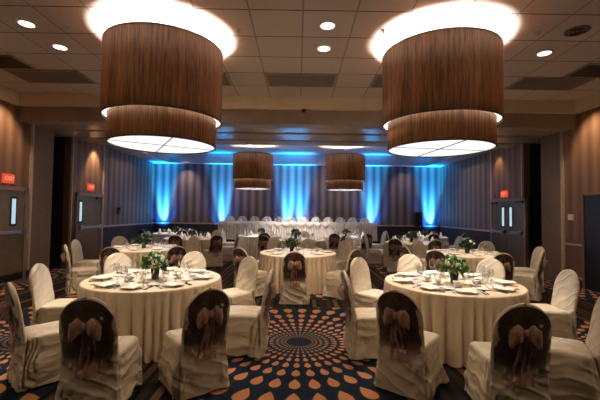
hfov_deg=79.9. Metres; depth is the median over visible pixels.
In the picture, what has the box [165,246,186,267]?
banquet chair
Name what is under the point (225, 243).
banquet chair
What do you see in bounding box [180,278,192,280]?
bread plate
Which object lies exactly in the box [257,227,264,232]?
centrepiece
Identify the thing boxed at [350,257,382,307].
banquet chair
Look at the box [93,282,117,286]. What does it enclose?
napkin
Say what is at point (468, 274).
napkin
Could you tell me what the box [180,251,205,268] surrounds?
banquet chair
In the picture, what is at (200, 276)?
napkin
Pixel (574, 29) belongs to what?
grille
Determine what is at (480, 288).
bread plate
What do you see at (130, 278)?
coffee cup
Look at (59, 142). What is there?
wall
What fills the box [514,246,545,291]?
banquet chair
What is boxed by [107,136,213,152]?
diffuser
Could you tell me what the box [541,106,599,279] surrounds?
wall
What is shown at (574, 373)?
banquet chair
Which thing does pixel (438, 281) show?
coffee cup
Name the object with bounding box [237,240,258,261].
banquet chair
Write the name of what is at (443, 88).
pendant lamp
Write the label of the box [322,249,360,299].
banquet chair
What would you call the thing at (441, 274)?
coffee cup
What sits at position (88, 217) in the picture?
door
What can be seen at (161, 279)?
coffee cup
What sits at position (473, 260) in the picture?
tablecloth
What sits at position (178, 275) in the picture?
coffee cup
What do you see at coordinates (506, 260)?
banquet chair
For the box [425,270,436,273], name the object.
napkin
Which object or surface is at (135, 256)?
tablecloth
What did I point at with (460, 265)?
centrepiece
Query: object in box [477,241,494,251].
banquet chair
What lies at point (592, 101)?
trim
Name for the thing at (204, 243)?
tablecloth
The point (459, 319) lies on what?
tablecloth
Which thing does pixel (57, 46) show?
recessed light
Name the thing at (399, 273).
napkin
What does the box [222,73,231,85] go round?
ceiling vent
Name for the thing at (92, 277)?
napkin
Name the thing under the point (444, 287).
bread plate
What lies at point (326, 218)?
banquet chair
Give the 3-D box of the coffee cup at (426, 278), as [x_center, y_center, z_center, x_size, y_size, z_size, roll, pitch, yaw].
[1.681,1.039,4.737,0.134,0.066,0.136,1,-2,0]
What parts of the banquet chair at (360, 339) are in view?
sash, backrest, seat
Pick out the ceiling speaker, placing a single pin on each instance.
(581, 27)
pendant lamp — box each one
[99,22,222,154]
[233,145,272,189]
[325,146,364,190]
[382,27,503,157]
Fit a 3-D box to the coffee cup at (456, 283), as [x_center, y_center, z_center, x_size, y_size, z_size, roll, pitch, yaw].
[1.920,1.030,4.398,0.136,0.066,0.134,0,-2,8]
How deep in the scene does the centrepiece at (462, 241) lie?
8.19 m
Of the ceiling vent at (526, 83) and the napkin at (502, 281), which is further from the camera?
the ceiling vent at (526, 83)
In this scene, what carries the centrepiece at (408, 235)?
on the tablecloth at (408, 243)
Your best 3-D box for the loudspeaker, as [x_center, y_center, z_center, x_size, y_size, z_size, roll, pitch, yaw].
[5.188,1.392,15.647,0.748,1.734,0.659,1,-2,0]
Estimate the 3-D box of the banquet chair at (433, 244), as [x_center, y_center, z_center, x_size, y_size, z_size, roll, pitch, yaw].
[3.662,1.567,10.027,0.570,0.965,0.701,1,-2,-5]
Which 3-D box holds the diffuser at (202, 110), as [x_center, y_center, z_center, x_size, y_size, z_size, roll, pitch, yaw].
[-2.098,-1.255,5.530,1.696,0.015,1.696,2,-2,-30]
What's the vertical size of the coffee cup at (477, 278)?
0.066 m
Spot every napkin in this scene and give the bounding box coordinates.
[90,276,112,278]
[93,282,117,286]
[121,284,142,288]
[124,269,141,271]
[163,281,183,286]
[189,269,205,271]
[194,275,213,277]
[392,278,412,280]
[397,272,413,274]
[420,285,441,289]
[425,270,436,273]
[462,288,476,293]
[467,273,479,276]
[492,286,517,290]
[494,280,516,282]
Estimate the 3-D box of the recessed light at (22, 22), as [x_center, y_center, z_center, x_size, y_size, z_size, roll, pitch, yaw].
[-3.992,-2.572,5.226,0.260,0.014,0.260,1,-2,0]
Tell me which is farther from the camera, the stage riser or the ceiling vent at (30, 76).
the stage riser
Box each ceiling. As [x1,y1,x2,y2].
[0,0,599,100]
[19,106,575,131]
[36,125,559,147]
[99,143,497,166]
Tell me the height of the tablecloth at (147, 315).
0.752 m
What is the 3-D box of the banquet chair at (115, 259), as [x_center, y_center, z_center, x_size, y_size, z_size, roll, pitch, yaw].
[-2.748,1.332,5.595,0.701,0.965,0.570,-1,-3,40]
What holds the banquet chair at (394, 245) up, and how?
on the floor
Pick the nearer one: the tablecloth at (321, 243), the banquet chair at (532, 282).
the banquet chair at (532, 282)
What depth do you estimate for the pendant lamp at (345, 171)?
12.92 m
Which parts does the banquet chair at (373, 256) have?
backrest, seat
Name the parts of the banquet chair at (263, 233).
sash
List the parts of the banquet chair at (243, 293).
seat, backrest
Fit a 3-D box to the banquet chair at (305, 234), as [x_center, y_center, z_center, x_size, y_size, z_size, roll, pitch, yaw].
[0.160,1.635,13.205,0.550,0.965,0.684,1,-2,0]
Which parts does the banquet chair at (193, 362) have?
seat, sash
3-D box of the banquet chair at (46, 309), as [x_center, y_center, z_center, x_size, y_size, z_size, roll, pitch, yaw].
[-3.055,1.292,4.561,0.683,0.965,0.560,1,-2,-8]
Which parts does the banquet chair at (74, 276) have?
backrest, seat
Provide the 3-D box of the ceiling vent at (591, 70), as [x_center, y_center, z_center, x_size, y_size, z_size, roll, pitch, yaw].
[5.728,-2.397,6.658,1.180,0.020,0.620,1,-2,0]
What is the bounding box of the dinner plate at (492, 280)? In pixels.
[491,280,513,283]
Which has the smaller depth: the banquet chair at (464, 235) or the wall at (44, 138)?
the wall at (44, 138)
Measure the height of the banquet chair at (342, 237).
0.965 m
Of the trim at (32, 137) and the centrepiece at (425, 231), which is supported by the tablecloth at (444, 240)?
the centrepiece at (425, 231)
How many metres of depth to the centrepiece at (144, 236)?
8.49 m
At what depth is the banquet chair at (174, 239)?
10.39 m
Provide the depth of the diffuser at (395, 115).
5.22 m
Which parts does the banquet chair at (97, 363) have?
sash, seat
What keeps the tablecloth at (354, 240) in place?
on the round table
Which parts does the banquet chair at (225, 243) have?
backrest, seat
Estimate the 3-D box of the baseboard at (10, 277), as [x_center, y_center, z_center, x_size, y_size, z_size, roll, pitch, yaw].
[-6.635,1.688,5.649,0.045,0.160,21.500,1,-2,0]
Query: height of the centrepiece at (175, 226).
0.319 m
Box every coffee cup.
[124,275,134,280]
[138,276,148,282]
[140,269,149,274]
[156,276,167,281]
[173,273,182,278]
[422,275,431,280]
[433,278,442,284]
[438,272,446,277]
[450,280,461,286]
[470,280,481,285]
[476,277,483,283]
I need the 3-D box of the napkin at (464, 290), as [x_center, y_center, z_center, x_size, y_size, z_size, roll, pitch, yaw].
[1.927,1.028,4.075,0.150,0.016,0.230,0,-2,23]
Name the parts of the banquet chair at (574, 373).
seat, backrest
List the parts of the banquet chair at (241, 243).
backrest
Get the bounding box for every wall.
[0,100,53,270]
[49,137,64,266]
[61,137,154,266]
[153,163,439,240]
[440,144,530,267]
[530,144,541,255]
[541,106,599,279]
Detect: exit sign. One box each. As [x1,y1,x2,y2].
[2,173,14,183]
[87,184,93,190]
[501,190,507,196]
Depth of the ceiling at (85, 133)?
9.89 m
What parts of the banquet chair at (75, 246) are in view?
backrest, seat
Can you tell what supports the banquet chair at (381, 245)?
on the floor
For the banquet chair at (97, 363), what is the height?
0.965 m
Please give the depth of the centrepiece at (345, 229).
13.67 m
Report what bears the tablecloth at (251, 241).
on the round table
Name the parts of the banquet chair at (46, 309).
backrest, seat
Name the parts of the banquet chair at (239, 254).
sash, backrest, seat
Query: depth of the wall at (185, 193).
16.51 m
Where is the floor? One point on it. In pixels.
(306, 357)
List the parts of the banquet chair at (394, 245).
sash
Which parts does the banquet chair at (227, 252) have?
seat, backrest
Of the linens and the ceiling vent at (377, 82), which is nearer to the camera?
the ceiling vent at (377, 82)
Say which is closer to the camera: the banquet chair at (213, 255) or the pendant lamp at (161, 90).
the pendant lamp at (161, 90)
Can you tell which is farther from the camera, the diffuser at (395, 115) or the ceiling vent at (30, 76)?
the ceiling vent at (30, 76)
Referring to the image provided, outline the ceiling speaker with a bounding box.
[564,25,590,36]
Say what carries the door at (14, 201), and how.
in the wall at (44, 138)
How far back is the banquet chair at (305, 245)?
9.52 m
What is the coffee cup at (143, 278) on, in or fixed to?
on the tablecloth at (147, 315)
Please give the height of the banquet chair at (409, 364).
0.965 m
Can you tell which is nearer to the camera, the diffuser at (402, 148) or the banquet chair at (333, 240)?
the diffuser at (402, 148)
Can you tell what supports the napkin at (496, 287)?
on the dinner plate
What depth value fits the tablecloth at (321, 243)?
11.41 m
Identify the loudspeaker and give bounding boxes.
[413,212,421,231]
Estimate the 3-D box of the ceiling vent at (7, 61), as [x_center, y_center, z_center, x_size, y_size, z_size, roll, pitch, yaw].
[-5.711,-2.540,6.584,1.260,0.020,0.620,1,-2,0]
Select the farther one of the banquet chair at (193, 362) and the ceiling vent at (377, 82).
the ceiling vent at (377, 82)
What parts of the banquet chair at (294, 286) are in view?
seat, sash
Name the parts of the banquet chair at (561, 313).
seat, backrest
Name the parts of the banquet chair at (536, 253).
seat, backrest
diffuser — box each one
[102,108,219,126]
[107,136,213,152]
[236,188,266,189]
[331,189,359,190]
[384,113,501,129]
[389,140,495,156]
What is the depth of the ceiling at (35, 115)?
8.50 m
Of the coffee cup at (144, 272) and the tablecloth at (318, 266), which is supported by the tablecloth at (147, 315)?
the coffee cup at (144, 272)
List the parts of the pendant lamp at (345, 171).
lamp shade, lamp shade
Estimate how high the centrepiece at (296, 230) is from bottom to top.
0.367 m
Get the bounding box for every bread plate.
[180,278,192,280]
[442,286,455,289]
[475,287,489,289]
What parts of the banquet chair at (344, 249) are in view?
seat, backrest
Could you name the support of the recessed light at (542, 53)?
in the ceiling at (275, 36)
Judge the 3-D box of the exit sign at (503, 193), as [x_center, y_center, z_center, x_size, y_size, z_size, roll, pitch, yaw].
[6.467,-0.192,11.338,0.067,0.210,0.280,1,-2,0]
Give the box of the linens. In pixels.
[218,221,376,240]
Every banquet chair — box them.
[0,282,60,391]
[28,263,76,325]
[54,296,142,399]
[61,244,98,294]
[70,239,99,274]
[99,247,121,274]
[104,253,131,273]
[111,236,127,246]
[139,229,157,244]
[158,287,229,399]
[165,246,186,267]
[168,235,182,246]
[176,230,187,235]
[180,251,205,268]
[186,236,199,252]
[202,235,222,266]
[211,230,221,236]
[221,229,237,247]
[222,232,239,260]
[223,256,257,305]
[227,269,276,357]
[233,247,267,296]
[237,216,246,220]
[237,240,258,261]
[255,232,270,259]
[260,235,269,251]
[267,238,282,249]
[279,251,309,304]
[300,238,316,248]
[301,231,309,237]
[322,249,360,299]
[323,217,332,221]
[328,233,339,249]
[328,235,345,257]
[337,240,350,270]
[337,270,377,359]
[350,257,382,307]
[354,233,372,260]
[363,234,383,264]
[372,231,386,254]
[373,289,448,399]
[387,238,402,271]
[397,254,422,272]
[400,246,425,271]
[411,239,425,266]
[425,250,448,271]
[426,239,441,251]
[427,233,439,240]
[447,233,466,249]
[454,236,461,249]
[464,303,551,399]
[476,258,504,279]
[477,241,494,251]
[493,253,514,280]
[513,250,547,300]
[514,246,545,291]
[530,269,579,339]
[549,297,599,399]
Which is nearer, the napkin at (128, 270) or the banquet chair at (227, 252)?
the napkin at (128, 270)
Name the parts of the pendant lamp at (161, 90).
lamp shade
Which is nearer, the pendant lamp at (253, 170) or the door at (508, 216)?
the door at (508, 216)
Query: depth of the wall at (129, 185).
12.81 m
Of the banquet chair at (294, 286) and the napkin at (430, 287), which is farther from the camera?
the banquet chair at (294, 286)
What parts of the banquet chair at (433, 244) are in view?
sash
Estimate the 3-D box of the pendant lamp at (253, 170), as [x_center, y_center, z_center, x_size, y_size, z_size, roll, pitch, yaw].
[-1.770,-1.303,13.542,1.518,1.787,1.518,2,-2,-23]
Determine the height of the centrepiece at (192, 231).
0.325 m
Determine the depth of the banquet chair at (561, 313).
4.42 m
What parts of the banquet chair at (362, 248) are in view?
backrest, sash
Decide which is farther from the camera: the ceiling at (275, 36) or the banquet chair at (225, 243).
the banquet chair at (225, 243)
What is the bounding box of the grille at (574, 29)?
[566,27,588,35]
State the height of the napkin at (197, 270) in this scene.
0.016 m
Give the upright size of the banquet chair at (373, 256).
0.965 m
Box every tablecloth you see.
[77,268,221,362]
[116,245,181,268]
[152,232,191,244]
[162,236,209,252]
[238,234,283,257]
[258,248,337,294]
[279,238,326,249]
[323,235,361,250]
[383,240,442,266]
[383,272,529,367]
[403,235,448,248]
[426,249,498,273]
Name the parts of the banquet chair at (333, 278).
seat, backrest, sash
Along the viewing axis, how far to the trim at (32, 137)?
10.31 m
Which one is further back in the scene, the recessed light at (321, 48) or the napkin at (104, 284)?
the recessed light at (321, 48)
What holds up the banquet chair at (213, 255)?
on the floor
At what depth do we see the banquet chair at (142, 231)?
13.21 m
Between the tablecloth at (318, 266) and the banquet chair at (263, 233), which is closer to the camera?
the tablecloth at (318, 266)
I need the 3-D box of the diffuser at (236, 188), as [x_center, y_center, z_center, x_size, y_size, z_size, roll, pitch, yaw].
[-1.781,-0.434,13.512,1.327,0.026,1.327,1,-2,0]
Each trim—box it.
[0,84,599,113]
[26,124,153,269]
[154,222,439,226]
[440,132,581,279]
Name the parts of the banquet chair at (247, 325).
seat, backrest, sash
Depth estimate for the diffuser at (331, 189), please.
13.61 m
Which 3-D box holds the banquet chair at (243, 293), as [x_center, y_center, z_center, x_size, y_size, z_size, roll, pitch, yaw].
[-0.954,1.345,5.334,0.550,0.965,0.684,-1,-3,42]
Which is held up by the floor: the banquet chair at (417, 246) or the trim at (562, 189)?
the banquet chair at (417, 246)
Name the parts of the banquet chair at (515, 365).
seat, sash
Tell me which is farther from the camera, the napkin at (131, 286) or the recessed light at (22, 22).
the recessed light at (22, 22)
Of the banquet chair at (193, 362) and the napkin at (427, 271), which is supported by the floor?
the banquet chair at (193, 362)
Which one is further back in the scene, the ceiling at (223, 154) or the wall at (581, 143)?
the ceiling at (223, 154)
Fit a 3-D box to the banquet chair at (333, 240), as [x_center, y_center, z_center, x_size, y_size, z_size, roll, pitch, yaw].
[1.241,1.626,12.561,0.550,0.965,0.684,0,-2,15]
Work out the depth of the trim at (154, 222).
16.41 m
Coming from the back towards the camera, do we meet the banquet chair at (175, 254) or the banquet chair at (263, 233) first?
the banquet chair at (263, 233)
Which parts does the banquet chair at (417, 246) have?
backrest, seat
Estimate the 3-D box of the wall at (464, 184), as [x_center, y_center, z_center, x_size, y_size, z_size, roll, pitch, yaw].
[6.599,0.007,13.514,0.230,4.400,6.080,1,-2,0]
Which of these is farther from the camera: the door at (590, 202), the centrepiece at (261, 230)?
the centrepiece at (261, 230)
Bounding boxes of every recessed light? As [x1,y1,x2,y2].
[15,19,37,28]
[51,43,68,50]
[316,45,331,51]
[319,21,336,30]
[535,49,553,56]
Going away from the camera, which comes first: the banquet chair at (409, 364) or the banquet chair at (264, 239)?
the banquet chair at (409, 364)
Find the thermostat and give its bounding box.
[568,214,573,219]
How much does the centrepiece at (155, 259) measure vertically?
0.381 m
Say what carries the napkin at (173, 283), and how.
on the dinner plate
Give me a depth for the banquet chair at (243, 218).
15.93 m
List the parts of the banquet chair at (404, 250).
sash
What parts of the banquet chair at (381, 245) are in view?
seat, backrest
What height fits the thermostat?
0.140 m
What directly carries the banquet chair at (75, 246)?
on the floor
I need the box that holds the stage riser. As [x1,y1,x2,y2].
[226,239,385,243]
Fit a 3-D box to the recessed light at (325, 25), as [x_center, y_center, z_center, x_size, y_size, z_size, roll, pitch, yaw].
[0.399,-2.520,5.175,0.260,0.014,0.260,1,-2,0]
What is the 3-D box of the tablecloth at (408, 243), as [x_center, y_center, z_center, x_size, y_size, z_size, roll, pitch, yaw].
[3.555,1.707,11.270,1.817,0.752,1.817,2,-2,-29]
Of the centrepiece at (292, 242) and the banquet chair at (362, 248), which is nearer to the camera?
the centrepiece at (292, 242)
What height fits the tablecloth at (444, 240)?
0.752 m
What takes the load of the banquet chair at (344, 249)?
on the floor
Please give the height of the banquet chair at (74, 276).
0.965 m
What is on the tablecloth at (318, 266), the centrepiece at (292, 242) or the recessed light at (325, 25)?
the centrepiece at (292, 242)
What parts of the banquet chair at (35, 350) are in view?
sash, backrest, seat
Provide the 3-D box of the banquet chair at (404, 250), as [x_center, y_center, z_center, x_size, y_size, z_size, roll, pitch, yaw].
[2.513,1.473,7.779,0.683,0.965,0.560,1,-2,-15]
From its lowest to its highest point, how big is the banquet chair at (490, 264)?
0.965 m
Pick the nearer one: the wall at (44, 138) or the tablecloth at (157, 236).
the wall at (44, 138)
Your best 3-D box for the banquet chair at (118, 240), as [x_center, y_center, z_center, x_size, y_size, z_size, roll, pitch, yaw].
[-4.678,1.445,9.475,0.677,0.965,0.542,-1,-3,40]
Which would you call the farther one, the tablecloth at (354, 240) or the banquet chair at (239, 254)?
the tablecloth at (354, 240)
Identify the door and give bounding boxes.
[0,185,28,277]
[74,192,102,259]
[490,197,528,267]
[581,192,599,292]
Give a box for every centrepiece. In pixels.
[135,233,151,247]
[140,249,170,278]
[171,225,178,232]
[188,229,196,235]
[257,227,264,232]
[284,236,299,251]
[291,228,300,238]
[342,228,349,235]
[405,231,417,241]
[421,229,428,235]
[439,254,469,282]
[458,236,475,252]
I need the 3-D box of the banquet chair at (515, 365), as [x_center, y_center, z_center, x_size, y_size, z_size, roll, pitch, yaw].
[1.766,1.297,3.041,0.542,0.965,0.677,1,-2,6]
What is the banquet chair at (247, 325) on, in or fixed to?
on the floor
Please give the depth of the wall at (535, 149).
10.48 m
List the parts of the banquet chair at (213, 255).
seat, sash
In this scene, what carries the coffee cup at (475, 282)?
on the tablecloth at (459, 319)
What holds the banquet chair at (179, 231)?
on the floor
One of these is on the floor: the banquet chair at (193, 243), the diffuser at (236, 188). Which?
the banquet chair at (193, 243)
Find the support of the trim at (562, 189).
attached to the wall at (464, 184)
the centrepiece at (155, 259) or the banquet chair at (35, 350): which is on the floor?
the banquet chair at (35, 350)
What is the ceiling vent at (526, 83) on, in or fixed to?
in the ceiling at (275, 36)
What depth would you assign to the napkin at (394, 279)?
4.67 m
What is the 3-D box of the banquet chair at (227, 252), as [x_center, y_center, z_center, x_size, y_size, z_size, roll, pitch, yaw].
[-2.396,1.566,12.127,0.677,0.965,0.542,1,-2,-5]
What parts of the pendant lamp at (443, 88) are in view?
lamp shade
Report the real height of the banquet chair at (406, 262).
0.965 m
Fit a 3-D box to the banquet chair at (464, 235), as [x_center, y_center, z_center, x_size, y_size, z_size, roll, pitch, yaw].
[5.875,1.712,13.386,0.560,0.965,0.683,2,-3,-40]
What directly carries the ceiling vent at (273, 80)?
in the ceiling at (275, 36)
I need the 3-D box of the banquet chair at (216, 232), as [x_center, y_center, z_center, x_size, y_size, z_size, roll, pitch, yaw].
[-3.174,1.591,13.095,0.570,0.965,0.701,0,-2,15]
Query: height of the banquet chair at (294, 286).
0.965 m
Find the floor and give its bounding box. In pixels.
[0,258,599,399]
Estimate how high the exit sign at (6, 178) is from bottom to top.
0.210 m
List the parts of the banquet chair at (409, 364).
sash, backrest, seat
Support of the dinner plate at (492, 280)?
on the tablecloth at (459, 319)
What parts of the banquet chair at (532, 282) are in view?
seat, backrest, sash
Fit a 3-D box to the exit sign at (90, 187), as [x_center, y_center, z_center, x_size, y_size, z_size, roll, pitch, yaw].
[-6.604,-0.404,11.306,0.067,0.210,0.280,1,-2,0]
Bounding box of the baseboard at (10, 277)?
[0,261,71,283]
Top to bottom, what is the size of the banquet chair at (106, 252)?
0.965 m
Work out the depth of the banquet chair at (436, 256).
6.90 m
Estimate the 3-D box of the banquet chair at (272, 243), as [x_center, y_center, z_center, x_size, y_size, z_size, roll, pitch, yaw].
[-0.596,1.492,9.381,0.542,0.965,0.677,1,-2,-20]
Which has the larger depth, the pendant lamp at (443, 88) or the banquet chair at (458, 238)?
the banquet chair at (458, 238)
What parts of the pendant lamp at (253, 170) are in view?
lamp shade, lamp shade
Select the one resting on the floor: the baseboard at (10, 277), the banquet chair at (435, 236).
the banquet chair at (435, 236)
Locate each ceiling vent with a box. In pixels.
[0,54,35,69]
[4,70,95,83]
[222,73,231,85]
[265,73,336,86]
[370,75,381,87]
[505,77,595,90]
[564,63,599,77]
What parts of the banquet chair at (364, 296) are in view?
backrest, seat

